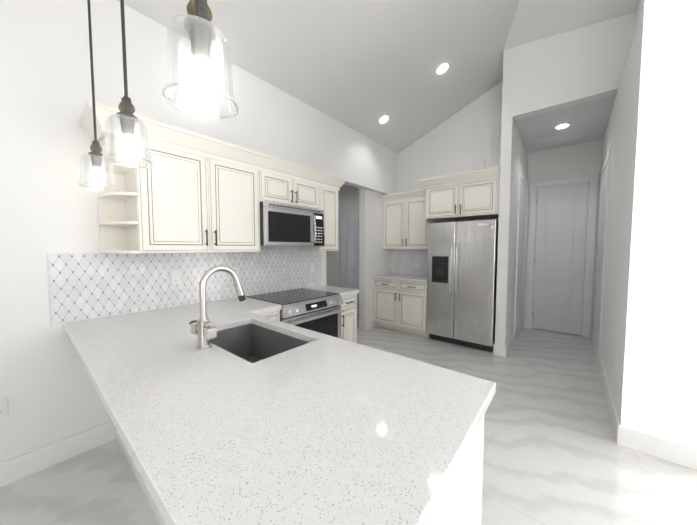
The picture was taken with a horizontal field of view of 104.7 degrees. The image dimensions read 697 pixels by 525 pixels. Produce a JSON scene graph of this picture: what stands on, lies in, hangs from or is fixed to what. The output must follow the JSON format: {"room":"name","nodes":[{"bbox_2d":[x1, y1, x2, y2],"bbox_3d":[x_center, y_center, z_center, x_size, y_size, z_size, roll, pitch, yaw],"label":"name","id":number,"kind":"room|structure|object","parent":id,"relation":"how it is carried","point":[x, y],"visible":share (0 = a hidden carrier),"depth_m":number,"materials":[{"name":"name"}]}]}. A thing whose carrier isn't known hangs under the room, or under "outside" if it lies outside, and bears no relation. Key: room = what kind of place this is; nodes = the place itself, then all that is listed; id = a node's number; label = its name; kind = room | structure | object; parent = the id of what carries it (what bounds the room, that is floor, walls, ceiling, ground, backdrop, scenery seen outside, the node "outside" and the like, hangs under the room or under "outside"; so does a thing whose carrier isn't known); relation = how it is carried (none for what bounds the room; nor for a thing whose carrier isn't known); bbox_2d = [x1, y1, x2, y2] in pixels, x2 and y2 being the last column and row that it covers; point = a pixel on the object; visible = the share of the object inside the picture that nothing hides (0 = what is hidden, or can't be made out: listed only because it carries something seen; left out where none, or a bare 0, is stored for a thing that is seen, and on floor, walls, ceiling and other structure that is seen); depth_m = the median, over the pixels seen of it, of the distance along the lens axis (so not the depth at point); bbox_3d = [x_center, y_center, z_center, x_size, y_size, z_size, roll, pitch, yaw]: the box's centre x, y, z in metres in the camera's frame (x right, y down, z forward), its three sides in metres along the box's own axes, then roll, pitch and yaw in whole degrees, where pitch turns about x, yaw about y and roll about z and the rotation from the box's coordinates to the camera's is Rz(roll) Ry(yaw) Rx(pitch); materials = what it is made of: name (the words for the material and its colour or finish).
{"room":"kitchen","nodes":[
{"label":"kitchen","id":0,"kind":"room"},
{"bbox_2d":[0,0,397,462],"bbox_3d":[-2.433,-0.249,1.231,0.225,3.180,10.520,3,4,39],"label":"wall","id":1,"kind":"structure","parent":0,"point":[48,204],"depth_m":1.78,"materials":[{"name":"white paint"}]},
{"bbox_2d":[0,396,7,417],"bbox_3d":[-2.050,0.854,1.572,0.008,0.116,0.072,3,4,39],"label":"electrical outlet","id":2,"kind":"object","parent":1,"relation":"attached to","point":[3,407],"visible":1,"depth_m":1.59,"materials":[{"name":"white plastic"}]},
{"bbox_2d":[47,246,320,324],"bbox_3d":[-1.134,0.095,2.644,0.010,0.510,2.420,3,4,39],"label":"backsplash","id":3,"kind":"structure","parent":1,"relation":"attached to","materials":[{"name":"white tile"}]},
{"bbox_2d":[171,270,180,284],"bbox_3d":[-1.445,0.126,2.253,0.008,0.116,0.072,3,4,39],"label":"outlet","id":4,"kind":"object","parent":3,"relation":"attached to","point":[175,277],"visible":1,"depth_m":2.25,"materials":[{"name":"white plastic"}]},
{"bbox_2d":[232,267,238,279],"bbox_3d":[-1.114,0.109,2.655,0.008,0.116,0.072,3,4,39],"label":"outlet","id":5,"kind":"object","parent":3,"relation":"attached to","point":[236,270],"visible":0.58,"depth_m":2.66,"materials":[{"name":"white plastic"}]},
{"bbox_2d":[310,263,314,271],"bbox_3d":[-0.460,0.061,3.448,0.009,0.116,0.072,3,4,39],"label":"light switch","id":6,"kind":"object","parent":3,"relation":"attached to","point":[312,267],"visible":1,"depth_m":3.44,"materials":[{"name":"white plastic"}]},
{"bbox_2d":[0,319,373,486],"bbox_3d":[-2.662,1.284,1.024,0.239,0.140,9.780,3,4,39],"label":"baseboard","id":7,"kind":"structure","parent":1,"relation":"attached to","point":[27,464],"depth_m":1.76,"materials":[{"name":"white paint"}]},
{"bbox_2d":[119,132,262,255],"bbox_3d":[-1.233,-0.473,2.237,0.333,0.773,0.913,3,4,39],"label":"upper cabinet","id":8,"kind":"object","parent":1,"relation":"attached to","point":[192,201],"depth_m":2.02,"materials":[{"name":"white paint"}]},
{"bbox_2d":[263,168,322,209],"bbox_3d":[-0.702,-0.739,2.871,0.333,0.311,0.762,3,4,39],"label":"upper cabinet","id":9,"kind":"object","parent":1,"relation":"attached to","point":[287,188],"depth_m":2.74,"materials":[{"name":"white paint"}]},
{"bbox_2d":[260,201,323,245],"bbox_3d":[-0.653,-0.378,2.849,0.458,0.402,0.757,3,4,39],"label":"microwave","id":10,"kind":"object","parent":9,"relation":"attached to","point":[285,225],"visible":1,"depth_m":2.67,"materials":[{"name":"silver metal"}]},
{"bbox_2d":[299,184,338,251],"bbox_3d":[-0.355,-0.531,3.304,0.333,0.773,0.330,3,4,39],"label":"upper cabinet","id":11,"kind":"object","parent":1,"relation":"attached to","point":[330,191],"depth_m":3.21,"materials":[{"name":"white paint"}]},
{"bbox_2d":[0,313,696,524],"bbox_3d":[-0.013,1.409,0.937,10.000,0.100,13.000,3,4,39],"label":"floor","id":12,"kind":"structure","parent":0,"point":[554,453],"depth_m":1.74,"materials":[{"name":"tile"}]},
{"bbox_2d":[246,288,343,338],"bbox_3d":[-0.541,0.797,2.822,0.712,0.917,0.757,3,4,39],"label":"range","id":13,"kind":"object","parent":12,"relation":"on","point":[316,310],"visible":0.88,"depth_m":2.67,"materials":[{"name":"silver metal"}]},
{"bbox_2d":[340,292,358,319],"bbox_3d":[-0.242,0.794,3.285,0.623,0.874,0.327,3,4,39],"label":"base cabinet","id":14,"kind":"object","parent":12,"relation":"on","point":[349,304],"depth_m":3.09,"materials":[{"name":"white paint"}]},
{"bbox_2d":[305,284,358,295],"bbox_3d":[-0.229,0.338,3.260,0.643,0.040,0.342,3,4,39],"label":"countertop","id":15,"kind":"structure","parent":14,"relation":"on","point":[343,291],"depth_m":3.20,"materials":[{"name":"white stone"}]},
{"bbox_2d":[374,280,428,335],"bbox_3d":[1.021,0.718,4.698,0.985,0.874,0.623,3,4,39],"label":"base cabinet","id":16,"kind":"object","parent":12,"relation":"on","point":[401,304],"depth_m":4.43,"materials":[{"name":"white paint"}]},
{"bbox_2d":[373,272,426,283],"bbox_3d":[1.017,0.262,4.664,0.992,0.040,0.643,3,4,39],"label":"countertop","id":17,"kind":"structure","parent":16,"relation":"on","point":[394,275],"depth_m":4.49,"materials":[{"name":"white stone"}]},
{"bbox_2d":[431,416,483,524],"bbox_3d":[0.244,0.925,0.883,0.233,0.874,0.564,3,4,39],"label":"base cabinet","id":18,"kind":"object","parent":12,"relation":"on","point":[462,505],"depth_m":0.84,"materials":[{"name":"white paint"}]},
{"bbox_2d":[63,296,495,524],"bbox_3d":[-0.562,0.433,1.505,2.361,0.040,1.260,3,4,39],"label":"countertop","id":19,"kind":"structure","parent":18,"relation":"on","point":[327,429],"depth_m":0.78,"materials":[{"name":"white stone"}]},
{"bbox_2d":[191,265,245,348],"bbox_3d":[-0.658,0.216,1.404,0.190,0.402,0.259,3,4,39],"label":"faucet","id":20,"kind":"object","parent":19,"relation":"on","point":[203,329],"visible":0.98,"depth_m":1.32,"materials":[{"name":"silver metal"}]},
{"bbox_2d":[210,324,306,359],"bbox_3d":[-0.550,0.560,1.534,0.709,0.240,0.424,3,4,39],"label":"sink","id":21,"kind":"object","parent":19,"relation":"in","point":[252,341],"depth_m":1.80,"materials":[{"name":"grey metal"}]},
{"bbox_2d":[427,219,497,351],"bbox_3d":[1.722,0.301,4.014,0.912,1.780,0.698,3,4,39],"label":"refrigerator","id":22,"kind":"object","parent":12,"relation":"on","point":[461,283],"visible":1,"depth_m":3.76,"materials":[{"name":"silver metal"}]},
{"bbox_2d":[117,0,638,153],"bbox_3d":[0.647,-2.916,-0.749,7.140,2.487,11.600,3,4,39],"label":"ceiling","id":23,"kind":"structure","parent":0,"point":[362,67],"depth_m":2.87,"materials":[{"name":"white paint"}]},
{"bbox_2d":[78,0,116,189],"bbox_3d":[-1.336,-1.246,1.389,0.154,1.689,0.154,3,4,39],"label":"pendant light","id":24,"kind":"object","parent":23,"relation":"hanging from","point":[95,154],"visible":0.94,"depth_m":1.41,"materials":[{"name":"black"}]},
{"bbox_2d":[102,0,153,167],"bbox_3d":[-0.834,-1.349,0.970,0.154,1.939,0.154,3,4,39],"label":"pendant light","id":25,"kind":"object","parent":23,"relation":"hanging from","point":[127,146],"visible":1,"depth_m":1.00,"materials":[{"name":"black"}]},
{"bbox_2d":[161,0,238,119],"bbox_3d":[-0.332,-1.451,0.551,0.154,2.189,0.154,3,4,39],"label":"pendant light","id":26,"kind":"object","parent":23,"relation":"hanging from","point":[199,26],"visible":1,"depth_m":0.59,"materials":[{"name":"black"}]},
{"bbox_2d":[378,115,388,123],"bbox_3d":[0.524,-2.117,3.985,0.161,0.066,0.170,3,4,39],"label":"recessed light","id":27,"kind":"object","parent":23,"relation":"in","point":[383,119],"visible":1,"depth_m":3.98,"materials":[{"name":"white paint"}]},
{"bbox_2d":[436,62,448,74],"bbox_3d":[1.176,-2.425,3.367,0.161,0.066,0.170,3,4,39],"label":"recessed light","id":28,"kind":"object","parent":23,"relation":"in","point":[442,68],"visible":1,"depth_m":3.36,"materials":[{"name":"white paint"}]},
{"bbox_2d":[326,81,502,286],"bbox_3d":[0.929,-0.821,5.174,3.730,3.895,0.120,3,4,39],"label":"wall","id":29,"kind":"structure","parent":0,"point":[464,138],"depth_m":4.42,"materials":[{"name":"white paint"}]},
{"bbox_2d":[337,214,358,286],"bbox_3d":[0.126,0.039,5.791,0.965,2.110,0.019,3,4,39],"label":"door frame","id":30,"kind":"structure","parent":29,"relation":"attached to","point":[348,217],"depth_m":6.03,"materials":[{"name":"white paint"}]},
{"bbox_2d":[339,218,358,313],"bbox_3d":[0.096,0.078,5.766,0.827,2.035,0.099,3,4,39],"label":"room door","id":31,"kind":"structure","parent":29,"relation":"in","point":[348,253],"depth_m":5.78,"materials":[{"name":"white paint"}]},
{"bbox_2d":[383,196,434,251],"bbox_3d":[1.081,-0.667,4.761,0.902,0.862,0.333,3,4,39],"label":"upper cabinet","id":32,"kind":"object","parent":29,"relation":"attached to","point":[405,229],"depth_m":4.64,"materials":[{"name":"white paint"}]},
{"bbox_2d":[391,249,427,275],"bbox_3d":[1.212,-0.007,4.899,0.978,0.470,0.010,3,4,39],"label":"backsplash","id":33,"kind":"structure","parent":29,"relation":"attached to","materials":[{"name":"white tile"}]},
{"bbox_2d":[423,176,499,222],"bbox_3d":[1.745,-0.906,4.027,1.010,0.487,0.603,3,4,39],"label":"upper cabinet","id":34,"kind":"object","parent":29,"relation":"attached to","point":[476,199],"depth_m":3.79,"materials":[{"name":"white paint"}]},
{"bbox_2d":[473,160,484,169],"bbox_3d":[2.008,-1.497,4.148,0.170,0.115,0.034,3,4,39],"label":"box","id":35,"kind":"object","parent":29,"relation":"attached to","point":[478,165],"visible":0.92,"depth_m":4.13,"materials":[{"name":"white plastic"}]},
{"bbox_2d":[495,47,528,345],"bbox_3d":[2.553,-0.764,4.119,0.120,3.895,1.790,3,4,39],"label":"wall","id":36,"kind":"structure","parent":0,"point":[514,157],"depth_m":3.47,"materials":[{"name":"white paint"}]},
{"bbox_2d":[499,258,505,266],"bbox_3d":[1.981,0.000,3.464,0.072,0.116,0.009,3,4,39],"label":"light switch","id":37,"kind":"object","parent":36,"relation":"attached to","point":[502,262],"visible":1,"depth_m":3.46,"materials":[{"name":"white plastic"}]},
{"bbox_2d":[504,320,523,356],"bbox_3d":[2.563,1.116,4.126,0.016,0.140,1.684,3,4,39],"label":"baseboard","id":38,"kind":"structure","parent":36,"relation":"attached to","point":[507,347],"depth_m":3.83,"materials":[{"name":"white paint"}]},
{"bbox_2d":[514,170,527,340],"bbox_3d":[2.765,-0.088,4.305,0.018,2.525,0.920,3,4,39],"label":"door frame","id":39,"kind":"structure","parent":36,"relation":"attached to","point":[521,248],"depth_m":4.25,"materials":[{"name":"white paint"}]},
{"bbox_2d":[523,139,602,328],"bbox_3d":[3.495,-0.349,4.461,0.930,3.030,0.140,3,4,39],"label":"wall","id":40,"kind":"structure","parent":0,"point":[581,159],"depth_m":4.29,"materials":[{"name":"white paint"}]},
{"bbox_2d":[532,182,588,335],"bbox_3d":[3.444,-0.049,4.417,0.656,2.410,0.108,3,4,39],"label":"hall door","id":41,"kind":"structure","parent":40,"relation":"in","point":[559,257],"depth_m":4.41,"materials":[{"name":"white paint"}]},
{"bbox_2d":[525,173,598,337],"bbox_3d":[3.477,-0.098,4.445,0.858,2.529,0.130,3,4,39],"label":"door frame","id":42,"kind":"structure","parent":40,"relation":"attached to","point":[592,179],"depth_m":4.23,"materials":[{"name":"white paint"}]},
{"bbox_2d":[514,94,615,152],"bbox_3d":[2.959,-1.877,3.725,0.930,0.100,1.550,3,4,39],"label":"ceiling","id":43,"kind":"structure","parent":0,"point":[593,115],"depth_m":3.49,"materials":[{"name":"white paint"}]},
{"bbox_2d":[554,123,570,128],"bbox_3d":[2.851,-1.815,3.589,0.170,0.007,0.170,3,4,39],"label":"recessed light","id":44,"kind":"object","parent":43,"relation":"in","point":[564,125],"visible":1,"depth_m":3.58,"materials":[{"name":"white paint"}]},
{"bbox_2d":[536,129,590,147],"bbox_3d":[3.187,-1.838,4.012,0.620,0.008,0.360,3,4,39],"label":"attic hatch","id":45,"kind":"object","parent":43,"relation":"in","point":[575,136],"visible":0.98,"depth_m":3.98,"materials":[{"name":"white paint"}]},
{"bbox_2d":[513,12,635,119],"bbox_3d":[3.981,-2.147,1.786,4.950,0.849,0.120,3,4,39],"label":"wall","id":46,"kind":"structure","parent":0,"point":[573,67],"depth_m":2.96,"materials":[{"name":"white paint"}]},
{"bbox_2d":[601,0,696,447],"bbox_3d":[4.470,-0.692,1.728,4.020,4.010,3.050,3,4,39],"label":"wall block","id":47,"kind":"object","parent":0,"point":[649,332],"visible":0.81,"depth_m":1.78,"materials":[{"name":"white paint"}]},
{"bbox_2d":[593,150,610,363],"bbox_3d":[3.295,-0.045,3.515,0.018,2.525,0.970,3,4,39],"label":"door frame","id":48,"kind":"structure","parent":47,"relation":"attached to","point":[605,171],"depth_m":3.43,"materials":[{"name":"white paint"}]},
{"bbox_2d":[591,329,619,432],"bbox_3d":[2.879,1.173,3.071,0.014,0.140,2.914,3,4,39],"label":"baseboard","id":49,"kind":"structure","parent":47,"relation":"attached to","point":[611,405],"depth_m":2.50,"materials":[{"name":"white paint"}]},
{"bbox_2d":[615,422,696,469],"bbox_3d":[3.492,1.304,0.655,4.034,0.140,0.014,3,4,39],"label":"baseboard","id":50,"kind":"structure","parent":47,"relation":"attached to","point":[682,454],"depth_m":1.81,"materials":[{"name":"white paint"}]}
]}

